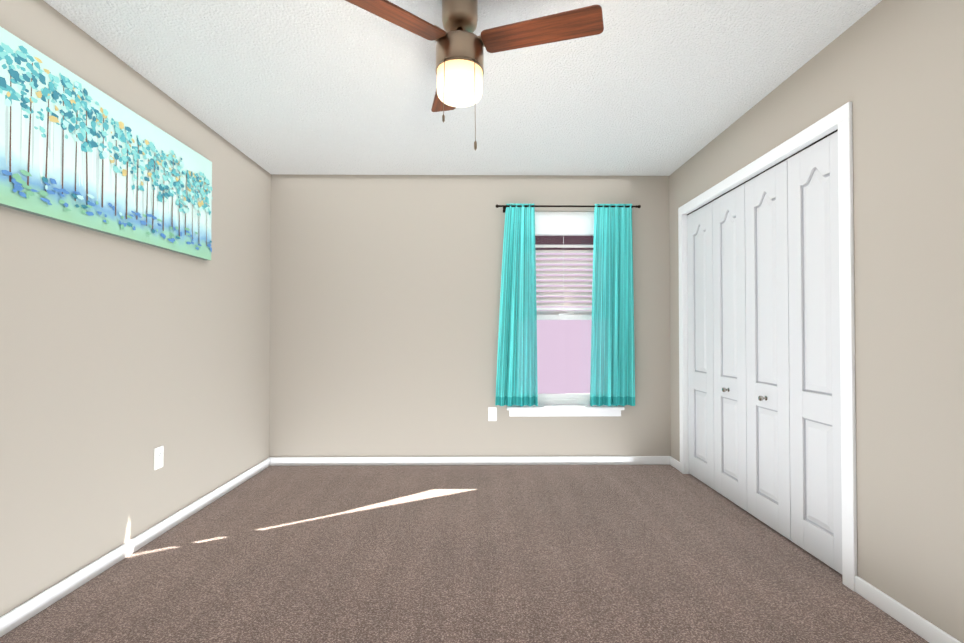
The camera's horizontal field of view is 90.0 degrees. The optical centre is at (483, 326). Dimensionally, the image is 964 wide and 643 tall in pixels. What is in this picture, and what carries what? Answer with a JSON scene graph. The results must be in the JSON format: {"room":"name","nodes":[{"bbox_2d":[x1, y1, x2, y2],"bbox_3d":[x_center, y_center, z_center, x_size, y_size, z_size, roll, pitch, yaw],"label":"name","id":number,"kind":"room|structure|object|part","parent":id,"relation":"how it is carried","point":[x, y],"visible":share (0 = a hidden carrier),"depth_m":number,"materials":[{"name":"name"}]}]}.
{"room":"empty bedroom","nodes":[
{"label":"empty bedroom","id":0,"kind":"room"},
{"bbox_2d":[0,0,270,616],"bbox_3d":[-1.844,-0.091,1.669,0.160,2.440,5.060,0,-1,-1],"label":"wall","id":1,"kind":"structure","parent":0,"point":[121,359],"depth_m":2.33,"materials":[{"name":"beige paint"}]},
{"bbox_2d":[0,26,212,259],"bbox_3d":[-1.751,-0.747,2.401,0.040,0.633,1.380,0,-1,-1],"label":"picture","id":2,"kind":"object","parent":1,"relation":"attached to","point":[75,150],"visible":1,"depth_m":2.13,"materials":[{"name":"teal"}]},
{"bbox_2d":[0,457,271,636],"bbox_3d":[-1.756,1.094,1.653,0.017,0.070,4.740,0,-1,-1],"label":"baseboard","id":3,"kind":"structure","parent":1,"relation":"attached to","point":[22,613],"depth_m":2.27,"materials":[{"name":"white wood"}]},
{"bbox_2d":[154,446,163,469],"bbox_3d":[-1.771,0.718,2.628,0.007,0.116,0.072,0,-1,-1],"label":"electrical outlet","id":4,"kind":"object","parent":1,"relation":"attached to","point":[158,456],"visible":1,"depth_m":2.62,"materials":[{"name":"white plastic"}]},
{"bbox_2d":[44,0,881,175],"bbox_3d":[0.318,-1.370,1.711,4.765,0.120,5.340,0,-1,-1],"label":"ceiling","id":5,"kind":"structure","parent":0,"point":[633,88],"depth_m":2.52,"materials":[{"name":"white paint"}]},
{"bbox_2d":[345,0,603,150],"bbox_3d":[-0.052,-0.986,1.996,0.992,0.640,0.957,0,-1,-1],"label":"ceiling fan","id":6,"kind":"object","parent":5,"relation":"hanging from","point":[460,44],"visible":1,"depth_m":1.84,"materials":[{"name":"brown wood"}]},
{"bbox_3d":[-0.341,-1.114,1.705,0.456,0.008,0.128,1,11,-42],"label":"blade","id":7,"kind":"part","parent":6,"relation":"part of","materials":[{"name":"brown wood"}]},
{"bbox_3d":[-0.162,-1.107,2.244,0.128,0.008,0.456,-12,2,-12],"label":"blade","id":8,"kind":"part","parent":6,"relation":"part of","materials":[{"name":"brown wood"}]},
{"bbox_3d":[-0.088,-0.987,1.934,0.292,0.640,0.282,0,-1,-1],"label":"motor","id":9,"kind":"part","parent":6,"relation":"part of","materials":[{"name":"brown metal"}]},
{"bbox_3d":[-0.096,-0.956,1.920,0.182,0.119,0.182,0,-1,-1],"label":"lamp shade","id":10,"kind":"part","parent":6,"relation":"part of","materials":[{"name":"white glass"}]},
{"bbox_3d":[0.216,-1.113,1.819,0.456,0.008,0.128,0,-13,18],"label":"blade","id":11,"kind":"part","parent":6,"relation":"part of","materials":[{"name":"brown wood"}]},
{"bbox_2d":[0,465,928,642],"bbox_3d":[0.318,1.179,1.674,4.765,0.100,5.340,0,-1,-1],"label":"floor","id":12,"kind":"structure","parent":0,"point":[492,554],"depth_m":2.24,"materials":[{"name":"carpet"}]},
{"bbox_2d":[269,174,670,456],"bbox_3d":[0.242,-0.055,4.141,4.385,2.440,0.160,0,-1,-1],"label":"wall","id":13,"kind":"structure","parent":0,"point":[385,290],"depth_m":4.05,"materials":[{"name":"beige paint"}]},
{"bbox_2d":[272,456,675,467],"bbox_3d":[-0.092,1.128,4.034,3.335,0.070,0.013,0,-1,-1],"label":"baseboard","id":14,"kind":"structure","parent":13,"relation":"attached to","point":[526,460],"depth_m":4.03,"materials":[{"name":"white wood"}]},
{"bbox_2d":[488,407,496,420],"bbox_3d":[0.074,0.738,4.044,0.072,0.116,0.007,0,-1,-1],"label":"electrical outlet","id":15,"kind":"object","parent":13,"relation":"attached to","point":[492,413],"visible":1,"depth_m":4.04,"materials":[{"name":"white plastic"}]},
{"bbox_2d":[507,212,624,416],"bbox_3d":[0.683,-0.108,4.122,0.980,1.735,0.201,0,-1,-1],"label":"window unit","id":16,"kind":"structure","parent":13,"relation":"in","point":[563,224],"depth_m":4.11,"materials":[{"name":"white plastic"}]},
{"bbox_3d":[0.683,-0.157,4.198,0.786,1.495,0.027,0,-1,-1],"label":"glass","id":17,"kind":"part","parent":16,"relation":"part of","materials":[{"name":"glass"}]},
{"bbox_3d":[0.683,-0.150,4.194,0.910,1.650,0.060,0,-1,-1],"label":"frame","id":18,"kind":"part","parent":16,"relation":"part of","materials":[{"name":"white plastic"}]},
{"bbox_2d":[535,212,593,309],"bbox_3d":[0.683,-0.556,4.125,0.894,0.836,0.066,0,-1,-1],"label":"blind","id":19,"kind":"object","parent":16,"relation":"attached to","point":[563,224],"depth_m":4.11,"materials":[{"name":"white plastic"}]},
{"bbox_3d":[0.684,0.716,4.085,0.980,0.085,0.150,0,-1,-1],"label":"sill","id":20,"kind":"part","parent":16,"relation":"part of","materials":[{"name":"white wood"}]},
{"bbox_2d":[495,203,640,405],"bbox_3d":[0.701,-0.180,4.010,1.213,1.674,0.116,0,-1,-1],"label":"curtains","id":21,"kind":"object","parent":13,"relation":"attached to","point":[612,377],"visible":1,"depth_m":4.00,"materials":[{"name":"teal fabric"}]},
{"bbox_3d":[0.269,-0.181,3.989,0.348,1.674,0.082,0,-1,-1],"label":"panel","id":22,"kind":"part","parent":21,"relation":"part of","materials":[{"name":"teal fabric"}]},
{"bbox_3d":[0.702,-0.988,4.035,1.211,0.055,0.089,0,-1,-1],"label":"rod","id":23,"kind":"part","parent":21,"relation":"part of","materials":[{"name":"brown metal"}]},
{"bbox_3d":[1.065,-0.180,3.996,0.377,1.674,0.081,0,-1,-1],"label":"panel","id":24,"kind":"part","parent":21,"relation":"part of","materials":[{"name":"teal fabric"}]},
{"bbox_2d":[669,0,963,642],"bbox_3d":[1.660,-0.091,1.627,0.115,2.440,4.900,0,-1,-1],"label":"wall","id":25,"kind":"structure","parent":0,"point":[892,71],"depth_m":1.83,"materials":[{"name":"beige paint"}]},
{"bbox_2d":[687,202,713,488],"bbox_3d":[1.621,0.136,3.581,0.034,2.018,0.407,0,-1,-1],"label":"closet door leaf","id":26,"kind":"structure","parent":25,"relation":"in","point":[700,343],"depth_m":3.57,"materials":[{"name":"white wood"}]},
{"bbox_2d":[712,184,746,510],"bbox_3d":[1.605,0.130,3.170,0.076,2.018,0.407,0,-1,-1],"label":"closet door leaf","id":27,"kind":"structure","parent":25,"relation":"in","point":[729,359],"depth_m":3.15,"materials":[{"name":"white wood"}]},
{"bbox_2d":[687,129,837,214],"bbox_3d":[1.630,-0.888,2.979,0.034,0.006,1.645,0,-1,-1],"label":"track","id":28,"kind":"object","parent":25,"relation":"attached to","point":[769,168],"visible":0.21,"depth_m":2.70,"materials":[{"name":"white metal"}]},
{"bbox_2d":[678,102,856,591],"bbox_3d":[1.637,0.094,2.965,0.131,2.108,1.785,0,-1,-1],"label":"trim","id":29,"kind":"structure","parent":25,"relation":"attached to","point":[840,119],"depth_m":2.12,"materials":[{"name":"white wood"}]},
{"bbox_2d":[745,160,790,539],"bbox_3d":[1.609,0.124,2.758,0.076,2.018,0.407,0,-1,-1],"label":"closet door leaf","id":30,"kind":"structure","parent":25,"relation":"in","point":[767,354],"depth_m":2.73,"materials":[{"name":"white wood"}]},
{"bbox_2d":[787,131,841,573],"bbox_3d":[1.635,0.118,2.347,0.034,2.018,0.407,0,-1,-1],"label":"closet door leaf","id":31,"kind":"structure","parent":25,"relation":"in","point":[814,376],"depth_m":2.35,"materials":[{"name":"white wood"}]},
{"bbox_2d":[855,576,961,642],"bbox_3d":[1.603,1.081,0.703,0.017,0.070,2.708,0,-1,-1],"label":"baseboard","id":32,"kind":"structure","parent":25,"relation":"attached to","point":[923,628],"depth_m":1.83,"materials":[{"name":"white wood"}]},
{"bbox_3d":[0.902,1.348,12.035,26.000,0.100,15.650,0,-1,-1],"label":"ground","id":33,"kind":"structure","parent":0,"visible":0},
{"bbox_2d":[536,253,592,393],"bbox_3d":[0.954,0.060,7.328,18.000,2.340,0.200,0,-1,-1],"label":"neighbor house","id":34,"kind":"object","parent":33,"relation":"on","point":[569,367],"depth_m":7.23,"materials":[{"name":"pink paint"}]},
{"bbox_2d":[535,236,593,249],"bbox_3d":[0.944,-1.562,8.226,18.000,0.930,2.850,0,-1,-1],"label":"neighbor roof","id":35,"kind":"structure","parent":34,"relation":"on","point":[569,240],"depth_m":6.80,"materials":[{"name":"brown"}]}
]}

